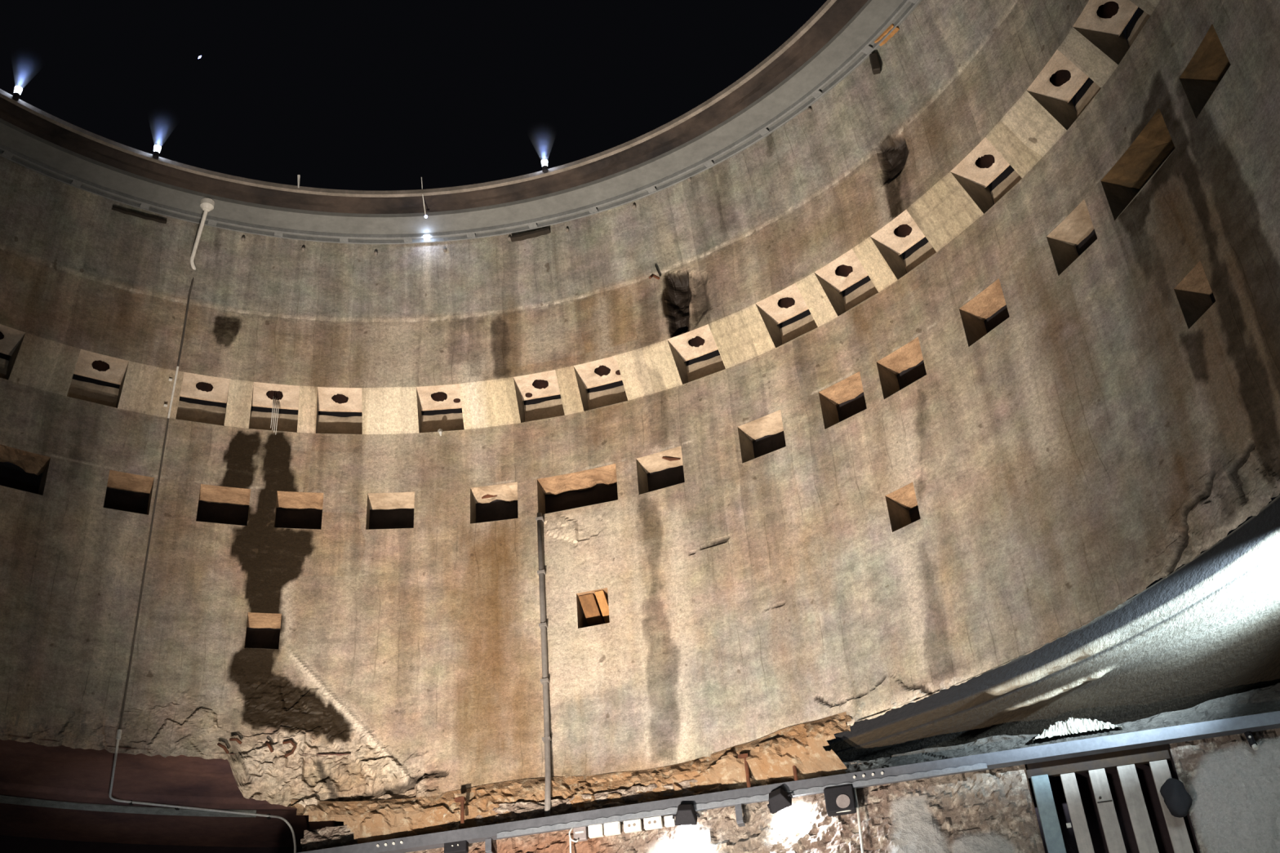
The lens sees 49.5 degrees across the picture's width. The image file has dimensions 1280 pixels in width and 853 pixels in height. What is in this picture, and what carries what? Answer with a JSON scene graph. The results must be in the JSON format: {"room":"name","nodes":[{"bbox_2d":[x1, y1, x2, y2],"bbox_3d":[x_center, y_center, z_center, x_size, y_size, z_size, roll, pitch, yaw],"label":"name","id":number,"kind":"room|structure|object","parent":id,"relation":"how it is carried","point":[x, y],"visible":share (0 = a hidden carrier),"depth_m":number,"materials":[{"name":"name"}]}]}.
{"room":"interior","nodes":[
{"label":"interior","id":0,"kind":"room"},
{"bbox_2d":[0,835,302,852],"bbox_3d":[-6.507,4.141,7.923,2.761,6.100,11.796,-28,-40,30],"label":"beam","id":1,"kind":"structure","parent":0,"point":[8,844],"depth_m":11.79,"materials":[{"name":"metal"}]},
{"bbox_2d":[0,795,256,817],"bbox_3d":[-5.359,2.248,9.432,5.687,0.088,0.778,23,-43,-34],"label":"trim","id":2,"kind":"structure","parent":1,"relation":"attached to","point":[3,799],"depth_m":10.49,"materials":[{"name":"brown metal"}]},
{"bbox_2d":[108,277,296,852],"bbox_3d":[-3.599,1.174,11.322,0.852,4.516,2.072,-16,-36,16],"label":"conduit","id":3,"kind":"object","parent":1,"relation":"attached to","point":[131,802],"visible":1,"depth_m":10.56,"materials":[{"name":"white plastic"}]},
{"bbox_2d":[0,734,350,847],"bbox_3d":[-5.404,2.562,10.058,8.756,0.258,4.218,20,-41,-31],"label":"wall","id":4,"kind":"structure","parent":0,"point":[28,770],"depth_m":10.45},
{"bbox_2d":[0,0,921,244],"bbox_3d":[-1.929,-4.313,8.502,9.600,0.300,9.600,-5,-34,0],"label":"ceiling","id":5,"kind":"structure","parent":0,"point":[868,19],"depth_m":11.56,"materials":[{"name":"grey concrete"}]},
{"bbox_2d":[190,197,214,270],"bbox_3d":[-3.669,-1.604,11.626,0.116,0.453,0.458,10,-37,-21],"label":"pipe","id":6,"kind":"object","parent":5,"relation":"hanging from","point":[206,204],"visible":1,"depth_m":11.59,"materials":[{"name":"white plastic"}]},
{"bbox_2d":[0,0,919,244],"bbox_3d":[-1.045,-2.766,10.589,8.901,0.035,3.622,-14,-35,13],"label":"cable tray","id":7,"kind":"object","parent":5,"relation":"attached to","point":[77,182],"visible":0.99,"depth_m":11.70,"materials":[{"name":"grey metal"}]},
{"bbox_2d":[423,234,430,239],"bbox_3d":[-1.858,-1.650,12.099,0.048,0.032,0.032,-5,-34,0],"label":"led light","id":8,"kind":"object","parent":7,"relation":"attached to","point":[426,237],"visible":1,"depth_m":12.09,"materials":[{"name":"white"}]},
{"bbox_2d":[874,23,899,45],"bbox_3d":[1.896,-2.994,10.628,0.091,0.045,0.209,18,-40,-30],"label":"wedge","id":9,"kind":"object","parent":7,"relation":"attached to","point":[896,28],"visible":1,"depth_m":10.61,"materials":[{"name":"brown wood"}]},
{"bbox_2d":[0,0,1279,817],"bbox_3d":[-0.739,-0.586,9.419,9.751,5.192,3.991,-14,-35,14],"label":"wall","id":10,"kind":"structure","parent":0,"point":[1063,463],"depth_m":10.20,"materials":[{"name":"concrete"}]},
{"bbox_2d":[0,324,25,379],"bbox_3d":[-4.972,-0.624,10.620,0.397,0.473,0.418,22,-42,-34],"label":"wall niche","id":11,"kind":"object","parent":10,"relation":"attached to","point":[11,339],"visible":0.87,"depth_m":10.72,"materials":[{"name":"concrete"}]},
{"bbox_2d":[12,85,22,101],"bbox_3d":[-4.771,-2.553,10.638,0.060,0.110,0.059,-5,-34,0],"label":"spotlight","id":12,"kind":"object","parent":10,"relation":"attached to","point":[18,90],"visible":1,"depth_m":10.62,"materials":[{"name":"white"}]},
{"bbox_2d":[0,444,50,495],"bbox_3d":[-4.682,0.377,10.409,0.403,0.372,0.272,19,-40,-30],"label":"wall niche","id":13,"kind":"object","parent":10,"relation":"attached to","point":[29,473],"visible":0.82,"depth_m":10.54,"materials":[{"name":"concrete"}]},
{"bbox_2d":[66,349,128,408],"bbox_3d":[-4.307,-0.401,11.030,0.398,0.476,0.418,15,-39,-27],"label":"wall niche","id":14,"kind":"object","parent":10,"relation":"attached to","point":[102,375],"visible":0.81,"depth_m":11.11,"materials":[{"name":"concrete"}]},
{"bbox_2d":[103,470,154,515],"bbox_3d":[-3.984,0.571,10.772,0.349,0.364,0.269,12,-38,-23],"label":"wall niche","id":15,"kind":"object","parent":10,"relation":"attached to","point":[125,491],"visible":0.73,"depth_m":10.89,"materials":[{"name":"concrete"}]},
{"bbox_2d":[111,206,167,223],"bbox_3d":[-4.183,-1.760,11.599,0.444,0.031,0.055,15,-38,-26],"label":"bar","id":16,"kind":"object","parent":10,"relation":"attached to","point":[114,208],"visible":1,"depth_m":11.59,"materials":[{"name":"black metal"}]},
{"bbox_2d":[152,144,160,159],"bbox_3d":[-3.909,-2.222,11.231,0.058,0.110,0.061,-5,-34,0],"label":"spotlight","id":17,"kind":"object","parent":10,"relation":"attached to","point":[157,148],"visible":1,"depth_m":11.22,"materials":[{"name":"white"}]},
{"bbox_2d":[175,372,230,426],"bbox_3d":[-3.567,-0.244,11.350,0.391,0.474,0.418,9,-36,-19],"label":"wall niche","id":18,"kind":"object","parent":10,"relation":"attached to","point":[197,391],"visible":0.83,"depth_m":11.43,"materials":[{"name":"concrete"}]},
{"bbox_2d":[217,742,229,754],"bbox_3d":[-2.936,2.265,9.781,0.089,0.084,0.038,4,-35,-13],"label":"hook","id":19,"kind":"object","parent":10,"relation":"attached to","point":[220,744],"visible":1,"depth_m":9.77,"materials":[{"name":"metal"}]},
{"bbox_2d":[195,484,250,525],"bbox_3d":[-3.312,0.684,11.020,0.404,0.364,0.271,7,-36,-17],"label":"wall niche","id":20,"kind":"object","parent":10,"relation":"attached to","point":[216,504],"visible":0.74,"depth_m":11.14,"materials":[{"name":"concrete"}]},
{"bbox_2d":[229,737,242,744],"bbox_3d":[-2.862,2.226,9.832,0.089,0.047,0.039,4,-35,-12],"label":"hook","id":21,"kind":"object","parent":10,"relation":"attached to","point":[237,740],"visible":1,"depth_m":9.83,"materials":[{"name":"metal"}]},
{"bbox_2d":[244,612,281,648],"bbox_3d":[-2.859,1.601,10.528,0.260,0.319,0.268,4,-35,-13],"label":"wall niche","id":22,"kind":"object","parent":10,"relation":"attached to","point":[263,629],"visible":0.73,"depth_m":10.64,"materials":[{"name":"concrete"}]},
{"bbox_2d":[265,741,273,752],"bbox_3d":[-2.635,2.276,9.866,0.065,0.088,0.042,-5,-34,0],"label":"hook","id":23,"kind":"object","parent":10,"relation":"attached to","point":[267,743],"visible":1,"depth_m":9.85,"materials":[{"name":"metal"}]},
{"bbox_2d":[248,382,299,432],"bbox_3d":[-3.022,-0.162,11.501,0.399,0.516,0.418,5,-35,-14],"label":"wall niche","id":24,"kind":"object","parent":10,"relation":"attached to","point":[272,404],"visible":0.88,"depth_m":11.59,"materials":[{"name":"concrete"}]},
{"bbox_2d":[282,740,296,757],"bbox_3d":[-2.498,2.296,9.889,0.098,0.117,0.056,13,-38,-25],"label":"hook","id":25,"kind":"object","parent":10,"relation":"attached to","point":[294,745],"visible":1,"depth_m":9.90,"materials":[{"name":"metal"}]},
{"bbox_2d":[273,491,323,529],"bbox_3d":[-2.740,0.736,11.164,0.383,0.364,0.272,3,-35,-11],"label":"wall niche","id":26,"kind":"object","parent":10,"relation":"attached to","point":[293,510],"visible":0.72,"depth_m":11.28,"materials":[{"name":"concrete"}]},
{"bbox_2d":[315,386,362,434],"bbox_3d":[-2.507,-0.150,11.615,0.391,0.473,0.418,1,-34,-9],"label":"wall niche","id":27,"kind":"object","parent":10,"relation":"attached to","point":[332,403],"visible":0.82,"depth_m":11.70,"materials":[{"name":"concrete"}]},
{"bbox_2d":[365,492,414,529],"bbox_3d":[-2.011,0.744,11.263,0.397,0.364,0.265,-2,-34,-5],"label":"wall niche","id":28,"kind":"object","parent":10,"relation":"attached to","point":[384,510],"visible":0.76,"depth_m":11.38,"materials":[{"name":"concrete"}]},
{"bbox_2d":[0,0,867,213],"bbox_3d":[-1.922,-4.230,8.445,8.065,0.042,8.065,-5,-34,0],"label":"trim","id":29,"kind":"structure","parent":10,"relation":"attached to","point":[824,7],"depth_m":11.38,"materials":[{"name":"grey concrete"}]},
{"bbox_2d":[297,174,300,187],"bbox_3d":[-2.864,-2.058,11.653,0.023,0.128,0.037,-15,-35,15],"label":"stud","id":30,"kind":"object","parent":29,"relation":"on","point":[298,175],"visible":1,"depth_m":11.65,"materials":[{"name":"white paint"}]},
{"bbox_2d":[421,177,426,215],"bbox_3d":[-1.838,-1.953,11.816,0.015,0.304,0.177,-7,-34,4],"label":"hanging wire","id":31,"kind":"object","parent":29,"relation":"hanging from","point":[421,177],"visible":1,"depth_m":11.78,"materials":[{"name":"white paint"}]},
{"bbox_2d":[416,383,464,432],"bbox_3d":[-1.675,-0.172,11.684,0.390,0.474,0.422,-5,-34,0],"label":"wall niche","id":32,"kind":"object","parent":10,"relation":"attached to","point":[443,402],"visible":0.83,"depth_m":11.77,"materials":[{"name":"concrete"}]},
{"bbox_2d":[437,428,442,435],"bbox_3d":[-1.660,0.054,11.564,0.040,0.076,0.054,14,-38,-25],"label":"drip","id":33,"kind":"object","parent":32,"relation":"hanging from","point":[440,431],"visible":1,"depth_m":11.55,"materials":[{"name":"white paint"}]},
{"bbox_2d":[470,482,518,524],"bbox_3d":[-1.159,0.680,11.275,0.408,0.367,0.270,-7,-34,3],"label":"wall niche","id":34,"kind":"object","parent":10,"relation":"attached to","point":[493,503],"visible":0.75,"depth_m":11.39,"materials":[{"name":"concrete"}]},
{"bbox_2d":[510,227,551,241],"bbox_3d":[-0.954,-1.669,12.129,0.355,0.039,0.073,-10,-34,8],"label":"bar","id":35,"kind":"object","parent":10,"relation":"attached to","point":[540,232],"visible":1,"depth_m":12.11,"materials":[{"name":"metal"}]},
{"bbox_2d":[513,369,564,422],"bbox_3d":[-0.831,-0.272,11.636,0.390,0.473,0.418,-10,-34,7],"label":"wall niche","id":36,"kind":"object","parent":10,"relation":"attached to","point":[542,388],"visible":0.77,"depth_m":11.73,"materials":[{"name":"concrete"}]},
{"bbox_2d":[535,512,551,817],"bbox_3d":[-0.718,1.698,10.271,0.059,2.494,0.146,-9,-34,6],"label":"vertical pipe","id":37,"kind":"object","parent":10,"relation":"attached to","point":[540,519],"visible":0.95,"depth_m":10.24,"materials":[{"name":"grey metal"}]},
{"bbox_2d":[541,159,547,173],"bbox_3d":[-0.800,-2.187,11.656,0.056,0.110,0.062,-5,-34,0],"label":"spotlight","id":38,"kind":"object","parent":10,"relation":"attached to","point":[544,162],"visible":1,"depth_m":11.64,"materials":[{"name":"white"}]},
{"bbox_2d":[290,711,852,844],"bbox_3d":[-0.473,2.462,9.528,3.969,0.338,0.433,-11,-35,9],"label":"rock ledge","id":39,"kind":"object","parent":10,"relation":"attached to","point":[771,760],"depth_m":9.63,"materials":[{"name":"stone"}]},
{"bbox_2d":[537,463,617,514],"bbox_3d":[-0.468,0.565,11.194,0.695,0.374,0.280,-11,-35,10],"label":"wall niche","id":40,"kind":"object","parent":10,"relation":"attached to","point":[585,488],"visible":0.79,"depth_m":11.31,"materials":[{"name":"concrete"}]},
{"bbox_2d":[576,587,608,628],"bbox_3d":[-0.309,1.457,10.622,0.266,0.319,0.359,-12,-35,11],"label":"wall niche","id":41,"kind":"object","parent":10,"relation":"attached to","point":[582,622],"visible":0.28,"depth_m":10.59,"materials":[{"name":"concrete"}]},
{"bbox_2d":[578,593,604,626],"bbox_3d":[-0.352,1.461,10.608,0.126,0.280,0.281,-20,-37,21],"label":"timber offcut","id":42,"kind":"object","parent":41,"relation":"in","point":[588,603],"visible":0.56,"depth_m":10.58,"materials":[{"name":"brown wood"}]},
{"bbox_2d":[594,590,609,623],"bbox_3d":[-0.253,1.420,10.559,0.081,0.280,0.242,-22,-38,24],"label":"timber offcut","id":43,"kind":"object","parent":41,"relation":"in","point":[601,597],"visible":0.51,"depth_m":10.54,"materials":[{"name":"brown wood"}]},
{"bbox_2d":[573,355,627,411],"bbox_3d":[-0.307,-0.379,11.543,0.396,0.475,0.418,-13,-35,13],"label":"wall niche","id":44,"kind":"object","parent":10,"relation":"attached to","point":[597,375],"visible":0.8,"depth_m":11.63,"materials":[{"name":"concrete"}]},
{"bbox_2d":[648,273,659,279],"bbox_3d":[0.116,-1.231,11.481,0.027,0.082,0.130,-29,-41,31],"label":"stub","id":45,"kind":"object","parent":10,"relation":"attached to","point":[652,274],"visible":1,"depth_m":11.49,"materials":[{"name":"metal"}]},
{"bbox_2d":[635,445,684,494],"bbox_3d":[0.209,0.406,11.031,0.407,0.364,0.272,-16,-36,16],"label":"wall niche","id":46,"kind":"object","parent":10,"relation":"attached to","point":[663,469],"visible":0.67,"depth_m":11.16,"materials":[{"name":"concrete"}]},
{"bbox_2d":[667,324,725,384],"bbox_3d":[0.484,-0.610,11.298,0.400,0.476,0.419,-19,-37,21],"label":"wall niche","id":47,"kind":"object","parent":10,"relation":"attached to","point":[697,345],"visible":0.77,"depth_m":11.38,"materials":[{"name":"concrete"}]},
{"bbox_2d":[737,409,786,463],"bbox_3d":[1.001,0.130,10.719,0.398,0.364,0.273,-22,-38,24],"label":"wall niche","id":48,"kind":"object","parent":10,"relation":"attached to","point":[766,433],"visible":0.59,"depth_m":10.84,"materials":[{"name":"concrete"}]},
{"bbox_2d":[755,283,817,347],"bbox_3d":[1.186,-0.900,10.952,0.403,0.474,0.419,-26,-39,28],"label":"wall niche","id":49,"kind":"object","parent":10,"relation":"attached to","point":[787,307],"visible":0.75,"depth_m":11.04,"materials":[{"name":"concrete"}]},
{"bbox_2d":[818,371,866,429],"bbox_3d":[1.585,-0.148,10.380,0.390,0.364,0.270,-28,-41,31],"label":"wall niche","id":50,"kind":"object","parent":10,"relation":"attached to","point":[846,397],"visible":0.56,"depth_m":10.51,"materials":[{"name":"concrete"}]},
{"bbox_2d":[813,248,878,315],"bbox_3d":[1.617,-1.133,10.662,0.396,0.476,0.418,-31,-42,33],"label":"wall niche","id":51,"kind":"object","parent":10,"relation":"attached to","point":[846,273],"visible":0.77,"depth_m":10.74,"materials":[{"name":"concrete"}]},
{"bbox_2d":[869,53,880,74],"bbox_3d":[1.807,-2.792,10.679,0.060,0.180,0.060,-11,-34,9],"label":"iron bracket","id":52,"kind":"object","parent":10,"relation":"attached to","point":[874,62],"visible":1,"depth_m":10.64,"materials":[{"name":"black metal"}]},
{"bbox_2d":[876,337,926,399],"bbox_3d":[1.977,-0.380,10.084,0.270,0.364,0.404,25,-44,-36],"label":"wall niche","id":53,"kind":"object","parent":10,"relation":"attached to","point":[904,366],"visible":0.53,"depth_m":10.22,"materials":[{"name":"concrete"}]},
{"bbox_2d":[884,482,920,532],"bbox_3d":[1.910,0.603,9.628,0.249,0.319,0.310,-31,-42,33],"label":"wall niche","id":54,"kind":"object","parent":10,"relation":"attached to","point":[902,504],"visible":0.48,"depth_m":9.71,"materials":[{"name":"concrete"}]},
{"bbox_2d":[870,209,936,279],"bbox_3d":[1.996,-1.382,10.336,0.418,0.472,0.390,22,-42,-34],"label":"wall niche","id":55,"kind":"object","parent":10,"relation":"attached to","point":[901,234],"visible":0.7,"depth_m":10.42,"materials":[{"name":"concrete"}]},
{"bbox_2d":[959,278,1009,346],"bbox_3d":[2.468,-0.750,9.596,0.269,0.364,0.400,18,-40,-30],"label":"wall niche","id":56,"kind":"object","parent":10,"relation":"attached to","point":[988,308],"visible":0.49,"depth_m":9.73,"materials":[{"name":"concrete"}]},
{"bbox_2d":[950,137,1022,213],"bbox_3d":[2.478,-1.802,9.777,0.419,0.476,0.404,15,-39,-26],"label":"wall niche","id":57,"kind":"object","parent":10,"relation":"attached to","point":[984,164],"visible":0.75,"depth_m":9.87,"materials":[{"name":"concrete"}]},
{"bbox_2d":[1026,49,1101,129],"bbox_3d":[2.837,-2.258,9.147,0.418,0.476,0.394,8,-36,-18],"label":"wall niche","id":58,"kind":"object","parent":10,"relation":"attached to","point":[1054,88],"visible":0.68,"depth_m":9.25,"materials":[{"name":"concrete"}]},
{"bbox_2d":[1046,199,1097,275],"bbox_3d":[2.898,-1.197,8.989,0.274,0.364,0.402,12,-37,-22],"label":"wall niche","id":59,"kind":"object","parent":10,"relation":"attached to","point":[1076,233],"visible":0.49,"depth_m":9.14,"materials":[{"name":"concrete"}]},
{"bbox_2d":[1072,0,1150,64],"bbox_3d":[3.001,-2.577,8.696,0.419,0.476,0.401,4,-35,-13],"label":"wall niche","id":60,"kind":"object","parent":10,"relation":"attached to","point":[1102,22],"visible":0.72,"depth_m":8.81,"materials":[{"name":"concrete"}]},
{"bbox_2d":[1100,107,1175,220],"bbox_3d":[3.157,-1.579,8.468,0.311,0.377,0.670,7,-36,-16],"label":"wall niche","id":61,"kind":"object","parent":10,"relation":"attached to","point":[1153,145],"visible":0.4,"depth_m":8.64,"materials":[{"name":"concrete"}]},
{"bbox_2d":[1173,261,1215,328],"bbox_3d":[3.229,-0.730,7.818,0.260,0.319,0.266,6,-36,-16],"label":"wall niche","id":62,"kind":"object","parent":10,"relation":"attached to","point":[1194,295],"visible":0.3,"depth_m":7.93,"materials":[{"name":"concrete"}]},
{"bbox_2d":[1179,24,1231,119],"bbox_3d":[3.312,-2.002,7.850,0.272,0.364,0.419,2,-35,-9],"label":"wall niche","id":63,"kind":"object","parent":10,"relation":"attached to","point":[1210,63],"visible":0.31,"depth_m":8.02,"materials":[{"name":"concrete"}]},
{"bbox_2d":[300,683,1279,852],"bbox_3d":[1.872,4.135,7.951,8.488,5.015,0.114,-11,-34,9],"label":"wall","id":64,"kind":"structure","parent":0,"point":[1233,788],"depth_m":9.02,"materials":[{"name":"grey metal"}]},
{"bbox_2d":[298,711,1279,852],"bbox_3d":[1.780,2.266,9.068,8.850,0.100,0.098,-11,-34,9],"label":"steel rail","id":65,"kind":"object","parent":64,"relation":"attached to","point":[1267,721],"visible":0.98,"depth_m":9.11,"materials":[{"name":"grey metal"}]},
{"bbox_2d":[444,840,468,852],"bbox_3d":[-1.259,2.882,9.501,0.160,0.080,0.070,-11,-34,9],"label":"box","id":66,"kind":"object","parent":65,"relation":"hanging from","point":[461,846],"visible":1,"depth_m":9.48,"materials":[{"name":"black paint"}]},
{"bbox_2d":[454,796,466,823],"bbox_3d":[-1.246,2.660,9.618,0.070,0.177,0.040,-11,-34,9],"label":"rod","id":67,"kind":"object","parent":65,"relation":"attached to","point":[460,799],"visible":1,"depth_m":9.63,"materials":[{"name":"metal"}]},
{"bbox_2d":[484,838,493,852],"bbox_3d":[-1.023,2.880,9.494,0.044,0.096,0.096,-11,-34,9],"label":"strap","id":68,"kind":"object","parent":65,"relation":"attached to","point":[487,842],"visible":1,"depth_m":9.45,"materials":[{"name":"metal"}]},
{"bbox_2d":[573,826,587,842],"bbox_3d":[-0.405,2.761,9.420,0.090,0.100,0.048,-11,-34,9],"label":"junction box","id":69,"kind":"object","parent":65,"relation":"attached to","point":[580,833],"visible":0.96,"depth_m":9.40,"materials":[{"name":"grey plastic"}]},
{"bbox_2d":[568,835,571,852],"bbox_3d":[-0.460,2.938,9.285,0.015,0.400,0.013,-18,-36,18],"label":"cable","id":70,"kind":"object","parent":69,"relation":"hanging from","point":[570,841],"visible":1,"depth_m":9.36,"materials":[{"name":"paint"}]},
{"bbox_2d":[568,827,578,842],"bbox_3d":[-0.448,2.762,9.391,0.068,0.111,0.022,-11,-34,9],"label":"cable","id":71,"kind":"object","parent":69,"relation":"attached to","point":[571,828],"visible":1,"depth_m":9.38,"materials":[{"name":"paint"}]},
{"bbox_2d":[587,824,604,839],"bbox_3d":[-0.299,2.739,9.403,0.100,0.082,0.052,-11,-34,9],"label":"wall socket","id":72,"kind":"object","parent":65,"relation":"attached to","point":[595,831],"visible":1,"depth_m":9.38,"materials":[{"name":"white plastic"}]},
{"bbox_2d":[603,822,621,836],"bbox_3d":[-0.187,2.718,9.385,0.113,0.082,0.052,-11,-34,9],"label":"wall socket","id":73,"kind":"object","parent":65,"relation":"attached to","point":[612,828],"visible":1,"depth_m":9.36,"materials":[{"name":"white plastic"}]},
{"bbox_2d":[623,818,642,833],"bbox_3d":[-0.050,2.693,9.362,0.120,0.076,0.055,-11,-34,9],"label":"wall socket","id":74,"kind":"object","parent":65,"relation":"attached to","point":[634,825],"visible":1,"depth_m":9.34,"materials":[{"name":"white plastic"}]},
{"bbox_2d":[643,816,662,831],"bbox_3d":[0.087,2.667,9.340,0.122,0.076,0.055,-11,-34,9],"label":"wall socket","id":75,"kind":"object","parent":65,"relation":"attached to","point":[651,823],"visible":1,"depth_m":9.32,"materials":[{"name":"white plastic"}]},
{"bbox_2d":[663,815,674,827],"bbox_3d":[0.196,2.651,9.323,0.062,0.068,0.052,-11,-34,9],"label":"wall socket","id":76,"kind":"object","parent":65,"relation":"attached to","point":[668,820],"visible":0.94,"depth_m":9.30,"materials":[{"name":"white plastic"}]},
{"bbox_2d":[672,804,699,826],"bbox_3d":[0.305,2.580,9.199,0.182,0.139,0.143,-5,-34,0],"label":"floodlight","id":77,"kind":"object","parent":65,"relation":"attached to","point":[686,815],"visible":1,"depth_m":9.15,"materials":[{"name":"black metal"}]},
{"bbox_2d":[734,804,745,826],"bbox_3d":[0.664,2.580,9.222,0.044,0.131,0.096,-11,-34,9],"label":"strap","id":78,"kind":"object","parent":65,"relation":"attached to","point":[738,808],"visible":1,"depth_m":9.18,"materials":[{"name":"metal"}]},
{"bbox_2d":[737,753,751,787],"bbox_3d":[0.704,2.314,9.303,0.070,0.234,0.040,-11,-34,9],"label":"rod","id":79,"kind":"object","parent":65,"relation":"attached to","point":[744,756],"visible":1,"depth_m":9.31,"materials":[{"name":"metal"}]},
{"bbox_2d":[767,788,792,813],"bbox_3d":[0.916,2.460,9.109,0.181,0.151,0.140,-20,-37,21],"label":"floodlight","id":80,"kind":"object","parent":65,"relation":"attached to","point":[780,800],"visible":1,"depth_m":9.07,"materials":[{"name":"black metal"}]},
{"bbox_2d":[792,765,798,781],"bbox_3d":[1.013,2.269,9.246,0.070,0.202,0.040,-11,-34,9],"label":"rod","id":81,"kind":"object","parent":65,"relation":"attached to","point":[794,768],"visible":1,"depth_m":9.21,"materials":[{"name":"metal"}]},
{"bbox_2d":[823,785,856,817],"bbox_3d":[1.304,2.441,9.055,0.188,0.166,0.098,-11,-34,9],"label":"speaker","id":82,"kind":"object","parent":65,"relation":"hanging from","point":[837,799],"visible":1,"depth_m":9.02},
{"bbox_2d":[853,787,863,852],"bbox_3d":[1.414,2.556,8.983,0.019,0.441,0.034,25,-44,-36],"label":"cable","id":83,"kind":"object","parent":82,"relation":"hanging from","point":[854,788],"visible":1,"depth_m":8.98,"materials":[{"name":"paint"}]},
{"bbox_2d":[1244,731,1258,750],"bbox_3d":[3.846,1.976,8.733,0.051,0.134,0.063,-5,-34,0],"label":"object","id":84,"kind":"object","parent":65,"relation":"hanging from","point":[1248,735],"visible":1,"depth_m":8.72,"materials":[{"name":"white paint"}]},
{"bbox_2d":[1031,774,1066,852],"bbox_3d":[2.621,2.752,8.649,0.108,1.180,0.060,-11,-34,9],"label":"board","id":85,"kind":"object","parent":64,"relation":"attached to","point":[1046,809],"visible":1,"depth_m":8.81,"materials":[{"name":"silver metal"}]},
{"bbox_2d":[1060,773,1094,852],"bbox_3d":[2.802,2.736,8.647,0.092,1.184,0.024,-11,-34,9],"label":"board","id":86,"kind":"object","parent":64,"relation":"attached to","point":[1082,837],"visible":1,"depth_m":8.82,"materials":[{"name":"silver metal"}]},
{"bbox_2d":[1066,822,1071,828],"bbox_3d":[2.713,2.525,8.785,0.028,0.028,0.012,-11,-34,9],"label":"paper tag","id":87,"kind":"object","parent":86,"relation":"attached to","point":[1068,824],"visible":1,"depth_m":8.78,"materials":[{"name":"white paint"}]},
{"bbox_2d":[1032,717,1123,742],"bbox_3d":[2.850,1.968,9.111,0.575,0.162,0.189,-11,-34,9],"label":"stone","id":88,"kind":"object","parent":64,"relation":"attached to","point":[1073,726],"visible":0.98,"depth_m":9.03,"materials":[{"name":"white stone"}]},
{"bbox_2d":[1088,768,1126,852],"bbox_3d":[2.980,2.700,8.616,0.102,1.184,0.032,-11,-34,9],"label":"board","id":89,"kind":"object","parent":64,"relation":"attached to","point":[1101,790],"visible":1,"depth_m":8.79,"materials":[{"name":"grey metal"}]},
{"bbox_2d":[1024,744,1199,852],"bbox_3d":[3.041,2.766,8.812,0.908,1.282,0.490,-11,-34,9],"label":"metal grate","id":90,"kind":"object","parent":64,"relation":"in","point":[1164,845],"depth_m":9.14,"materials":[{"name":"metal"}]},
{"bbox_2d":[1116,764,1159,852],"bbox_3d":[3.159,2.669,8.591,0.112,1.184,0.024,-11,-34,9],"label":"board","id":91,"kind":"object","parent":64,"relation":"attached to","point":[1127,774],"visible":1,"depth_m":8.75,"materials":[{"name":"silver metal"}]},
{"bbox_2d":[1149,760,1193,852],"bbox_3d":[3.355,2.633,8.561,0.109,1.184,0.024,-11,-34,9],"label":"board","id":92,"kind":"object","parent":64,"relation":"attached to","point":[1176,827],"visible":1,"depth_m":8.67,"materials":[{"name":"silver metal"}]},
{"bbox_2d":[1160,777,1192,817],"bbox_3d":[3.347,2.316,8.660,0.173,0.250,0.116,-5,-34,0],"label":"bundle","id":93,"kind":"object","parent":92,"relation":"hanging from","point":[1177,800],"visible":1,"depth_m":8.62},
{"bbox_2d":[822,494,1279,762],"bbox_3d":[3.891,0.879,7.854,5.030,0.063,12.229,11,-37,-21],"label":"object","id":94,"kind":"structure","parent":0,"point":[1209,629],"depth_m":8.69,"materials":[{"name":"silver metal"}]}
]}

